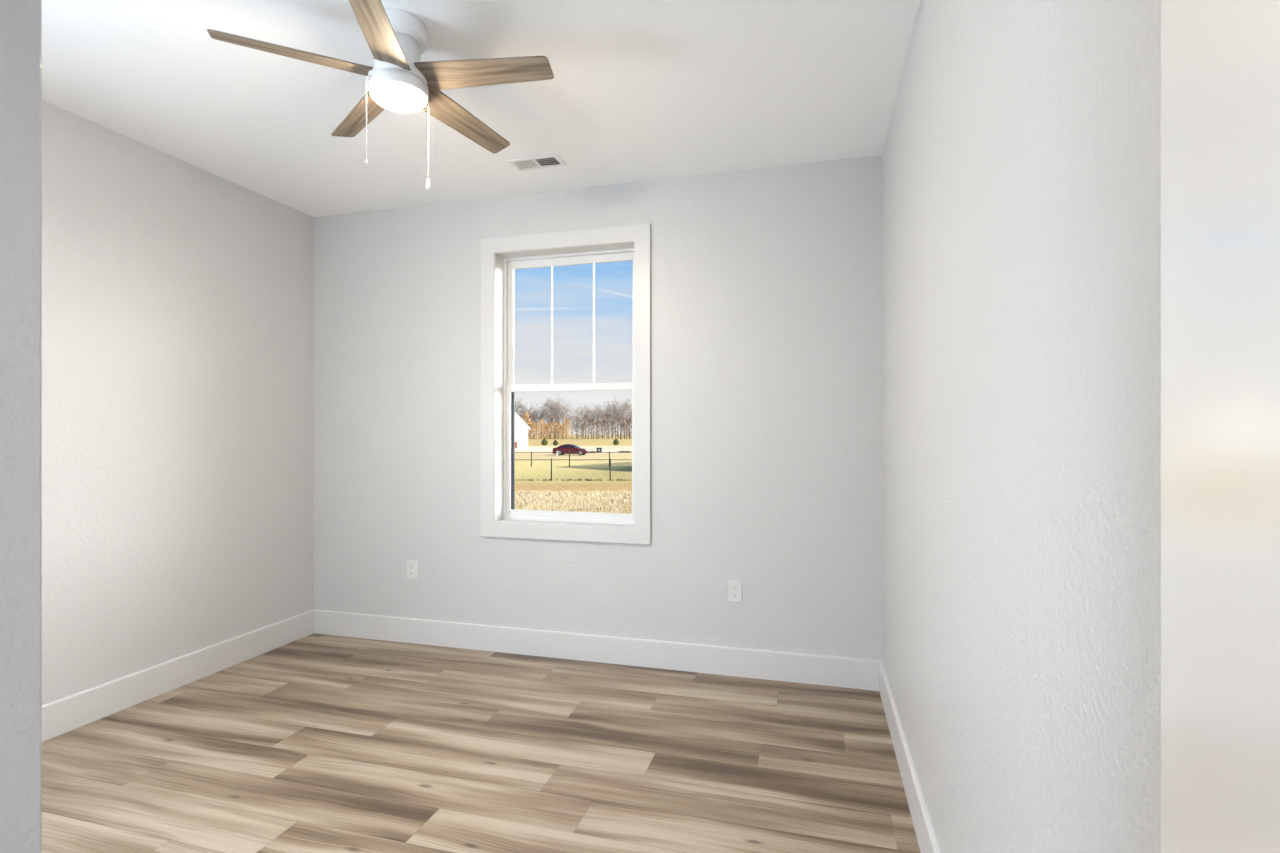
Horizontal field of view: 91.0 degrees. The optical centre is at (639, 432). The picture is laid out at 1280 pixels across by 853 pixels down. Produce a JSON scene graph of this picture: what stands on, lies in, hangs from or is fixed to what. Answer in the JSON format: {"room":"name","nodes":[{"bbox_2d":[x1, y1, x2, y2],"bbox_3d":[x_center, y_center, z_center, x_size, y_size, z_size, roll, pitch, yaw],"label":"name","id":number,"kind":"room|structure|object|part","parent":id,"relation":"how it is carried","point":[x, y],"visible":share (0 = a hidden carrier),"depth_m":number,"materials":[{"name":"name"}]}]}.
{"room":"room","nodes":[
{"label":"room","id":0,"kind":"room"},
{"bbox_2d":[0,0,41,852],"bbox_3d":[-1.121,-0.053,-0.446,0.125,2.740,2.544,0,0,15],"label":"wall partition","id":1,"kind":"structure","parent":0,"point":[20,20],"depth_m":0.74,"materials":[{"name":"paint"}]},
{"bbox_2d":[42,100,313,704],"bbox_3d":[-3.000,0.097,1.467,0.200,3.040,5.634,0,0,15],"label":"wall","id":2,"kind":"structure","parent":0,"point":[178,295],"depth_m":3.19,"materials":[{"name":"paint"}]},
{"bbox_2d":[42,610,313,741],"bbox_3d":[-2.871,1.241,1.527,0.015,0.152,5.419,0,0,15],"label":"baseboard","id":3,"kind":"structure","parent":2,"relation":"attached to","point":[66,714],"depth_m":3.18,"materials":[{"name":"paint"}]},
{"bbox_2d":[42,633,919,852],"bbox_3d":[-1.180,1.442,1.069,3.520,0.250,5.434,0,0,15],"label":"floor","id":4,"kind":"structure","parent":0,"point":[313,743],"depth_m":2.48,"materials":[{"name":"plastic"}]},
{"bbox_2d":[42,0,919,216],"bbox_3d":[-1.180,-1.523,1.069,3.920,0.200,5.834,0,0,15],"label":"ceiling","id":5,"kind":"structure","parent":0,"point":[639,90],"depth_m":2.62,"materials":[{"name":"paint"}]},
{"bbox_2d":[207,0,553,189],"bbox_3d":[-0.812,-1.156,2.206,1.049,0.553,1.068,0,0,15],"label":"ceiling fan","id":6,"kind":"object","parent":5,"relation":"hanging from","point":[398,80],"visible":1,"depth_m":2.14,"materials":[{"name":"brown wood"}]},
{"bbox_3d":[-1.131,-1.241,2.059,0.466,0.006,0.120,0,15,-26],"label":"blade","id":7,"kind":"part","parent":6,"relation":"part of","materials":[{"name":"brown wood"}]},
{"bbox_3d":[-1.067,-1.231,2.431,0.466,0.006,0.120,-2,13,46],"label":"blade","id":8,"kind":"part","parent":6,"relation":"part of","materials":[{"name":"brown wood"}]},
{"bbox_3d":[-0.918,-1.064,2.127,0.015,0.290,0.013,0,0,-45],"label":"pull chain","id":9,"kind":"part","parent":6,"relation":"part of","materials":[{"name":"white metal"}]},
{"bbox_3d":[-0.797,-1.234,1.884,0.120,0.006,0.466,15,-1,-8],"label":"blade","id":10,"kind":"part","parent":6,"relation":"part of","materials":[{"name":"brown wood"}]},
{"bbox_3d":[-0.844,-1.161,2.201,0.183,0.038,0.183,0,0,15],"label":"globe","id":11,"kind":"part","parent":6,"relation":"part of"},
{"bbox_3d":[-0.771,-1.064,2.275,0.013,0.290,0.015,0,0,45],"label":"pull chain","id":12,"kind":"part","parent":6,"relation":"part of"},
{"bbox_3d":[-0.694,-1.225,2.485,0.120,0.006,0.466,-17,-10,26],"label":"blade","id":13,"kind":"part","parent":6,"relation":"part of","materials":[{"name":"brown wood"}]},
{"bbox_3d":[-0.527,-1.230,2.147,0.466,0.006,0.120,2,-15,10],"label":"blade","id":14,"kind":"part","parent":6,"relation":"part of","materials":[{"name":"brown wood"}]},
{"bbox_2d":[508,154,566,170],"bbox_3d":[-0.538,-1.419,3.309,0.280,0.010,0.142,0,0,15],"label":"ceiling vent","id":15,"kind":"object","parent":5,"relation":"in","point":[551,160],"visible":1,"depth_m":3.30,"materials":[{"name":"white metal"}]},
{"bbox_2d":[314,155,881,659],"bbox_3d":[-0.431,0.097,3.785,3.920,3.040,0.200,0,0,15],"label":"wall","id":16,"kind":"structure","parent":0,"point":[766,283],"depth_m":3.51,"materials":[{"name":"paint"}]},
{"bbox_2d":[407,560,416,579],"bbox_3d":[-1.432,0.861,3.953,0.073,0.117,0.008,0,0,15],"label":"wall outlet","id":17,"kind":"object","parent":16,"relation":"attached to","point":[411,565],"visible":1,"depth_m":3.95,"materials":[{"name":"plastic"}]},
{"bbox_2d":[480,224,650,544],"bbox_3d":[-0.429,-0.274,3.761,1.061,1.801,0.193,0,0,15],"label":"window","id":18,"kind":"structure","parent":16,"relation":"in","point":[500,256],"depth_m":3.77,"materials":[{"name":"paint"}]},
{"bbox_3d":[-0.407,0.110,3.840,0.841,0.812,0.012,0,0,15],"label":"screen frame","id":19,"kind":"part","parent":18,"relation":"part of","materials":[{"name":"brown metal"}]},
{"bbox_3d":[-0.413,-0.274,3.817,0.879,1.625,0.077,0,0,15],"label":"frame","id":20,"kind":"part","parent":18,"relation":"part of","materials":[{"name":"white plastic"}]},
{"bbox_3d":[-0.419,0.111,3.795,0.843,0.820,0.018,0,0,15],"label":"sash","id":21,"kind":"part","parent":18,"relation":"part of","materials":[{"name":"white plastic"}]},
{"bbox_3d":[-0.414,-0.661,3.814,0.843,0.812,0.018,0,0,15],"label":"sash","id":22,"kind":"part","parent":18,"relation":"part of","materials":[{"name":"white plastic"}]},
{"bbox_2d":[313,609,881,690],"bbox_3d":[-0.460,1.241,3.681,3.520,0.152,0.015,0,0,15],"label":"baseboard","id":23,"kind":"structure","parent":16,"relation":"attached to","point":[856,673],"depth_m":3.59,"materials":[{"name":"paint"}]},
{"bbox_2d":[728,580,741,602],"bbox_3d":[0.516,0.860,3.416,0.073,0.117,0.008,0,0,15],"label":"wall outlet","id":24,"kind":"object","parent":16,"relation":"attached to","point":[734,587],"visible":1,"depth_m":3.41,"materials":[{"name":"plastic"}]},
{"bbox_2d":[732,592,737,597],"bbox_3d":[0.516,0.879,3.413,0.033,0.027,0.002,0,0,15],"label":"receptacle","id":25,"kind":"object","parent":24,"relation":"attached to","point":[734,594],"depth_m":3.41,"materials":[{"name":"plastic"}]},
{"bbox_2d":[882,0,1160,852],"bbox_3d":[0.614,0.097,0.575,0.200,3.040,5.434,0,0,15],"label":"wall","id":26,"kind":"structure","parent":0,"point":[1021,155],"depth_m":1.04,"materials":[{"name":"paint"}]},
{"bbox_2d":[879,661,939,852],"bbox_3d":[0.856,1.241,1.859,0.015,0.152,2.799,0,0,15],"label":"baseboard","id":27,"kind":"structure","parent":26,"relation":"attached to","point":[925,835],"depth_m":2.25,"materials":[{"name":"paint"}]},
{"bbox_3d":[-0.351,-0.053,-0.220,1.239,2.740,0.110,0,0,15],"label":"wall","id":28,"kind":"structure","parent":0,"visible":0},
{"bbox_2d":[1161,0,1279,852],"bbox_3d":[0.287,0.291,0.107,0.109,2.028,0.802,0,0,15],"label":"door","id":29,"kind":"structure","parent":28,"relation":"in","point":[1220,59],"depth_m":0.42,"materials":[{"name":"paint"}]},
{"label":"outside","id":30,"kind":"structure","parent":0,"visible":0},
{"bbox_2d":[515,435,631,510],"bbox_3d":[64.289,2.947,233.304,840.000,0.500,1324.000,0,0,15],"label":"ground","id":31,"kind":"structure","parent":30,"point":[540,470],"depth_m":49.17,"materials":[{"name":"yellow plant"}]},
{"bbox_2d":[515,412,529,448],"bbox_3d":[-24.946,-1.818,110.771,10.300,9.030,12.420,0,0,-13],"label":"house","id":32,"kind":"structure","parent":31,"relation":"on","point":[521,428],"depth_m":105.67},
{"bbox_2d":[515,397,531,415],"bbox_3d":[-60.325,-7.736,299.227,19.251,21.132,17.755,0,0,7],"label":"bare tree","id":33,"kind":"object","parent":31,"relation":"on","point":[517,397],"visible":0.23,"depth_m":297.53,"materials":[{"name":"grey plant"}]},
{"bbox_2d":[515,397,532,416],"bbox_3d":[-60.467,-7.506,292.041,18.825,20.665,17.363,0,0,-34],"label":"bare tree","id":34,"kind":"object","parent":31,"relation":"on","point":[521,397],"visible":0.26,"depth_m":292.10,"materials":[{"name":"grey plant"}]},
{"bbox_2d":[522,413,532,437],"bbox_3d":[-51.220,-3.346,283.930,7.582,12.094,7.535,0,0,24],"label":"oak","id":35,"kind":"object","parent":31,"relation":"on","point":[525,417],"visible":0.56,"depth_m":283.35,"materials":[{"name":"orange plant"}]},
{"bbox_2d":[518,401,543,421],"bbox_3d":[-53.050,-6.006,296.769,16.059,17.628,14.811,0,0,20],"label":"bare tree","id":36,"kind":"object","parent":31,"relation":"on","point":[531,401],"visible":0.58,"depth_m":295.65,"materials":[{"name":"grey plant"}]},
{"bbox_2d":[528,422,540,438],"bbox_3d":[-46.887,-1.184,280.328,6.068,7.770,6.212,0,0,-22],"label":"oak","id":37,"kind":"object","parent":31,"relation":"on","point":[534,423],"visible":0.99,"depth_m":280.12,"materials":[{"name":"brown plant"}]},
{"bbox_2d":[530,407,547,427],"bbox_3d":[-46.197,-5.000,292.311,12.617,15.583,12.319,0,0,-24],"label":"bare tree","id":38,"kind":"object","parent":31,"relation":"on","point":[540,416],"visible":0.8,"depth_m":292.77,"materials":[{"name":"grey plant"}]},
{"bbox_2d":[535,419,545,438],"bbox_3d":[-44.445,-1.806,283.498,5.650,9.012,5.615,0,0,24],"label":"oak","id":39,"kind":"object","parent":31,"relation":"on","point":[541,420],"visible":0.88,"depth_m":283.42,"materials":[{"name":"brown plant"}]},
{"bbox_2d":[539,423,548,437],"bbox_3d":[-43.733,-0.986,287.725,5.629,7.374,5.673,0,0,37],"label":"oak","id":40,"kind":"object","parent":31,"relation":"on","point":[545,423],"visible":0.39,"depth_m":287.74,"materials":[{"name":"brown plant"}]},
{"bbox_2d":[541,438,547,445],"bbox_3d":[-20.080,1.862,132.434,1.550,1.669,1.603,0,0,15],"label":"evergreen shrub","id":41,"kind":"object","parent":31,"relation":"on","point":[544,442],"visible":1,"depth_m":132.12,"materials":[{"name":"green plant"}]},
{"bbox_2d":[543,421,554,438],"bbox_3d":[-40.839,-1.268,282.916,6.200,7.938,6.347,0,0,-32],"label":"oak","id":42,"kind":"object","parent":31,"relation":"on","point":[548,423],"visible":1,"depth_m":282.73,"materials":[{"name":"brown plant"}]},
{"bbox_2d":[541,394,565,438],"bbox_3d":[-41.474,-7.845,292.273,19.553,21.344,17.759,0,0,17],"label":"bare tree","id":43,"kind":"object","parent":31,"relation":"on","point":[549,412],"visible":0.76,"depth_m":290.46,"materials":[{"name":"plant"}]},
{"bbox_2d":[535,394,573,438],"bbox_3d":[-39.750,-7.877,290.918,19.512,21.418,17.995,0,0,20],"label":"bare tree","id":44,"kind":"object","parent":31,"relation":"on","point":[552,411],"visible":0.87,"depth_m":289.29,"materials":[{"name":"grey plant"}]},
{"bbox_2d":[550,421,558,437],"bbox_3d":[-38.267,-1.466,283.937,5.192,8.332,5.224,0,0,-3],"label":"oak","id":45,"kind":"object","parent":31,"relation":"on","point":[555,424],"visible":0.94,"depth_m":283.35,"materials":[{"name":"brown plant"}]},
{"bbox_2d":[554,423,563,438],"bbox_3d":[-37.323,-1.155,288.310,5.934,7.713,5.888,0,0,-33],"label":"oak","id":46,"kind":"object","parent":31,"relation":"on","point":[557,423],"visible":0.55,"depth_m":288.10,"materials":[{"name":"brown plant"}]},
{"bbox_2d":[546,400,577,433],"bbox_3d":[-34.802,-6.616,289.092,15.689,18.856,17.274,0,0,39],"label":"bare tree","id":47,"kind":"object","parent":31,"relation":"on","point":[566,406],"visible":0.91,"depth_m":288.45,"materials":[{"name":"plant"}]},
{"bbox_2d":[550,397,573,438],"bbox_3d":[-38.881,-7.230,296.105,18.413,20.100,16.724,0,0,7],"label":"bare tree","id":48,"kind":"object","parent":31,"relation":"on","point":[558,397],"visible":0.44,"depth_m":294.14,"materials":[{"name":"plant"}]},
{"bbox_2d":[557,424,567,438],"bbox_3d":[-34.409,-0.677,280.508,5.275,6.755,5.400,0,0,-9],"label":"oak","id":49,"kind":"object","parent":31,"relation":"on","point":[562,425],"visible":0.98,"depth_m":280.39,"materials":[{"name":"brown plant"}]},
{"bbox_2d":[561,419,571,438],"bbox_3d":[-32.904,-1.911,281.776,5.746,9.222,5.782,0,0,-37],"label":"oak","id":50,"kind":"object","parent":31,"relation":"on","point":[566,420],"visible":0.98,"depth_m":281.49,"materials":[{"name":"brown plant"}]},
{"bbox_2d":[552,444,589,454],"bbox_3d":[-8.335,2.027,76.390,4.310,1.340,2.020,0,0,8],"label":"car","id":51,"kind":"object","parent":31,"relation":"on","point":[566,447],"visible":0.8,"depth_m":75.69,"materials":[{"name":"red paint"}]},
{"bbox_2d":[560,404,583,438],"bbox_3d":[-29.520,-5.653,287.030,14.067,16.907,15.488,0,0,16],"label":"bare tree","id":52,"kind":"object","parent":31,"relation":"on","point":[577,411],"visible":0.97,"depth_m":286.62,"materials":[{"name":"plant"}]},
{"bbox_2d":[515,478,630,480],"bbox_3d":[-4.015,2.622,35.635,10.089,0.148,0.560,0,0,0],"label":"weeds","id":53,"kind":"object","parent":31,"relation":"on","point":[579,479],"visible":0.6,"depth_m":35.59,"materials":[{"name":"plant"}]},
{"bbox_2d":[515,489,631,513],"bbox_3d":[-3.134,2.622,23.758,7.417,0.150,9.687,0,0,1],"label":"dry grass","id":54,"kind":"structure","parent":31,"relation":"on","point":[579,495],"depth_m":24.33,"materials":[{"name":"plant"}]},
{"bbox_2d":[515,458,631,480],"bbox_3d":[-3.326,2.067,35.603,16.852,1.260,0.085,0,0,0],"label":"fence","id":55,"kind":"object","parent":31,"relation":"on","point":[551,459],"visible":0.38,"depth_m":35.60,"materials":[{"name":"black metal"}]},
{"bbox_3d":[-3.250,1.517,35.600,16.700,0.038,0.038,0,0,0],"label":"rail","id":56,"kind":"part","parent":55,"relation":"part of","materials":[{"name":"black metal"}]},
{"bbox_2d":[515,451,631,466],"bbox_3d":[-5.417,2.087,50.300,18.833,1.220,0.095,0,0,0],"label":"fence","id":57,"kind":"object","parent":31,"relation":"on","point":[531,452],"visible":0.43,"depth_m":50.28,"materials":[{"name":"black metal"}]},
{"bbox_3d":[-5.400,1.557,50.300,18.800,0.038,0.038,0,0,0],"label":"rail","id":58,"kind":"part","parent":57,"relation":"part of","materials":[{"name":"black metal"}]},
{"bbox_2d":[515,450,631,450],"bbox_3d":[-12.204,2.687,98.500,136.298,0.020,42.012,0,0,15],"label":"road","id":59,"kind":"structure","parent":31,"relation":"on","point":[515,450],"depth_m":96.17,"materials":[{"name":"grey asphalt"}]},
{"bbox_2d":[515,491,631,513],"bbox_3d":[-2.849,2.617,23.535,6.810,0.160,9.113,0,0,0],"label":"weeds","id":60,"kind":"object","parent":31,"relation":"on","point":[524,491],"visible":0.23,"depth_m":23.67,"materials":[{"name":"beige plant"}]},
{"bbox_2d":[570,416,583,438],"bbox_3d":[-29.927,-2.666,299.245,7.101,10.736,6.867,0,0,-33],"label":"tree","id":61,"kind":"object","parent":31,"relation":"on","point":[577,416],"visible":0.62,"depth_m":299.21,"materials":[{"name":"grey plant"}]},
{"bbox_2d":[570,415,584,438],"bbox_3d":[-30.847,-3.295,299.682,8.940,12.183,10.978,0,0,22],"label":"bare tree","id":62,"kind":"object","parent":31,"relation":"on","point":[571,415],"visible":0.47,"depth_m":300.16,"materials":[{"name":"grey plant"}]},
{"bbox_2d":[571,407,593,435],"bbox_3d":[-27.683,-5.182,309.552,12.917,15.953,12.611,0,0,-44],"label":"bare tree","id":63,"kind":"object","parent":31,"relation":"on","point":[585,407],"visible":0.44,"depth_m":308.25,"materials":[{"name":"grey plant"}]},
{"bbox_2d":[580,415,591,438],"bbox_3d":[-24.918,-2.832,289.862,7.322,11.069,7.080,0,0,11],"label":"tree","id":64,"kind":"object","parent":31,"relation":"on","point":[585,416],"visible":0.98,"depth_m":289.79,"materials":[{"name":"grey plant"}]},
{"bbox_2d":[578,404,594,436],"bbox_3d":[-27.983,-6.711,327.113,15.850,19.049,17.451,0,0,-45],"label":"bare tree","id":65,"kind":"object","parent":31,"relation":"on","point":[585,404],"visible":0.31,"depth_m":326.38,"materials":[{"name":"plant"}]},
{"bbox_2d":[586,419,594,438],"bbox_3d":[-22.704,-2.022,293.563,5.991,9.448,6.402,0,0,14],"label":"tree","id":66,"kind":"object","parent":31,"relation":"on","point":[591,420],"visible":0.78,"depth_m":293.35,"materials":[{"name":"grey plant"}]},
{"bbox_2d":[582,407,599,438],"bbox_3d":[-23.905,-4.839,297.386,11.245,15.324,13.809,0,0,2],"label":"bare tree","id":67,"kind":"object","parent":31,"relation":"on","point":[595,413],"visible":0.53,"depth_m":296.01,"materials":[{"name":"grey plant"}]},
{"bbox_2d":[580,406,603,438],"bbox_3d":[-23.242,-5.074,296.223,11.769,15.723,12.778,0,0,22],"label":"bare tree","id":68,"kind":"object","parent":31,"relation":"on","point":[588,415],"visible":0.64,"depth_m":295.14,"materials":[{"name":"grey plant"}]},
{"bbox_2d":[591,421,601,438],"bbox_3d":[-20.059,-1.362,289.705,5.198,8.126,5.375,0,0,22],"label":"tree","id":69,"kind":"object","parent":31,"relation":"on","point":[593,427],"visible":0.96,"depth_m":289.58,"materials":[{"name":"grey plant"}]},
{"bbox_2d":[588,406,606,436],"bbox_3d":[-20.638,-5.991,327.642,13.906,17.590,14.242,0,0,7],"label":"bare tree","id":70,"kind":"object","parent":31,"relation":"on","point":[601,406],"visible":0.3,"depth_m":326.53,"materials":[{"name":"grey plant"}]},
{"bbox_2d":[593,420,604,437],"bbox_3d":[-18.763,-1.632,288.207,5.873,8.668,5.496,0,0,36],"label":"tree","id":71,"kind":"object","parent":31,"relation":"on","point":[598,420],"visible":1,"depth_m":287.74,"materials":[{"name":"grey plant"}]},
{"bbox_2d":[591,404,613,438],"bbox_3d":[-18.382,-5.888,294.209,13.002,17.371,14.117,0,0,-8],"label":"bare tree","id":72,"kind":"object","parent":31,"relation":"on","point":[598,409],"visible":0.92,"depth_m":292.99,"materials":[{"name":"grey plant"}]},
{"bbox_2d":[593,399,621,438],"bbox_3d":[-13.392,-6.387,290.699,14.539,18.392,14.891,0,0,32],"label":"bare tree","id":73,"kind":"object","parent":31,"relation":"on","point":[607,407],"visible":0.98,"depth_m":288.66,"materials":[{"name":"grey plant"}]},
{"bbox_2d":[601,414,615,438],"bbox_3d":[-14.860,-3.195,294.586,7.480,11.797,7.994,0,0,12],"label":"tree","id":74,"kind":"object","parent":31,"relation":"on","point":[607,414],"visible":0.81,"depth_m":294.35,"materials":[{"name":"grey plant"}]},
{"bbox_2d":[603,402,626,437],"bbox_3d":[-13.878,-6.976,324.573,16.295,19.585,17.942,0,0,35],"label":"bare tree","id":75,"kind":"object","parent":31,"relation":"on","point":[610,402],"visible":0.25,"depth_m":323.60,"materials":[{"name":"plant"}]},
{"bbox_2d":[610,421,623,438],"bbox_3d":[-10.591,-2.931,297.376,7.635,11.268,7.145,0,0,41],"label":"tree","id":76,"kind":"object","parent":31,"relation":"on","point":[617,421],"visible":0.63,"depth_m":297.31,"materials":[{"name":"grey plant"}]},
{"bbox_2d":[609,394,631,437],"bbox_3d":[-6.665,-7.932,291.846,17.906,21.521,19.714,0,0,0],"label":"bare tree","id":77,"kind":"object","parent":31,"relation":"on","point":[624,411],"visible":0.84,"depth_m":290.67,"materials":[{"name":"plant"}]},
{"bbox_2d":[612,413,628,438],"bbox_3d":[-8.865,-3.300,291.072,7.941,12.006,7.680,0,0,5],"label":"tree","id":78,"kind":"object","parent":31,"relation":"on","point":[620,413],"visible":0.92,"depth_m":290.64,"materials":[{"name":"grey plant"}]},
{"bbox_2d":[610,397,631,438],"bbox_3d":[-7.839,-7.117,292.691,18.203,19.871,16.533,0,0,-3],"label":"bare tree","id":79,"kind":"object","parent":31,"relation":"on","point":[618,397],"visible":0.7,"depth_m":291.85,"materials":[{"name":"plant"}]},
{"bbox_2d":[611,400,631,432],"bbox_3d":[-6.631,-6.731,297.988,16.044,19.096,17.396,0,0,19],"label":"bare tree","id":80,"kind":"object","parent":31,"relation":"on","point":[628,400],"visible":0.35,"depth_m":297.53,"materials":[{"name":"grey plant"}]},
{"bbox_2d":[623,418,631,438],"bbox_3d":[-4.816,-2.218,290.661,6.294,9.840,6.509,0,0,23],"label":"tree","id":81,"kind":"object","parent":31,"relation":"on","point":[629,434],"visible":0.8,"depth_m":290.57,"materials":[{"name":"grey plant"}]}
]}

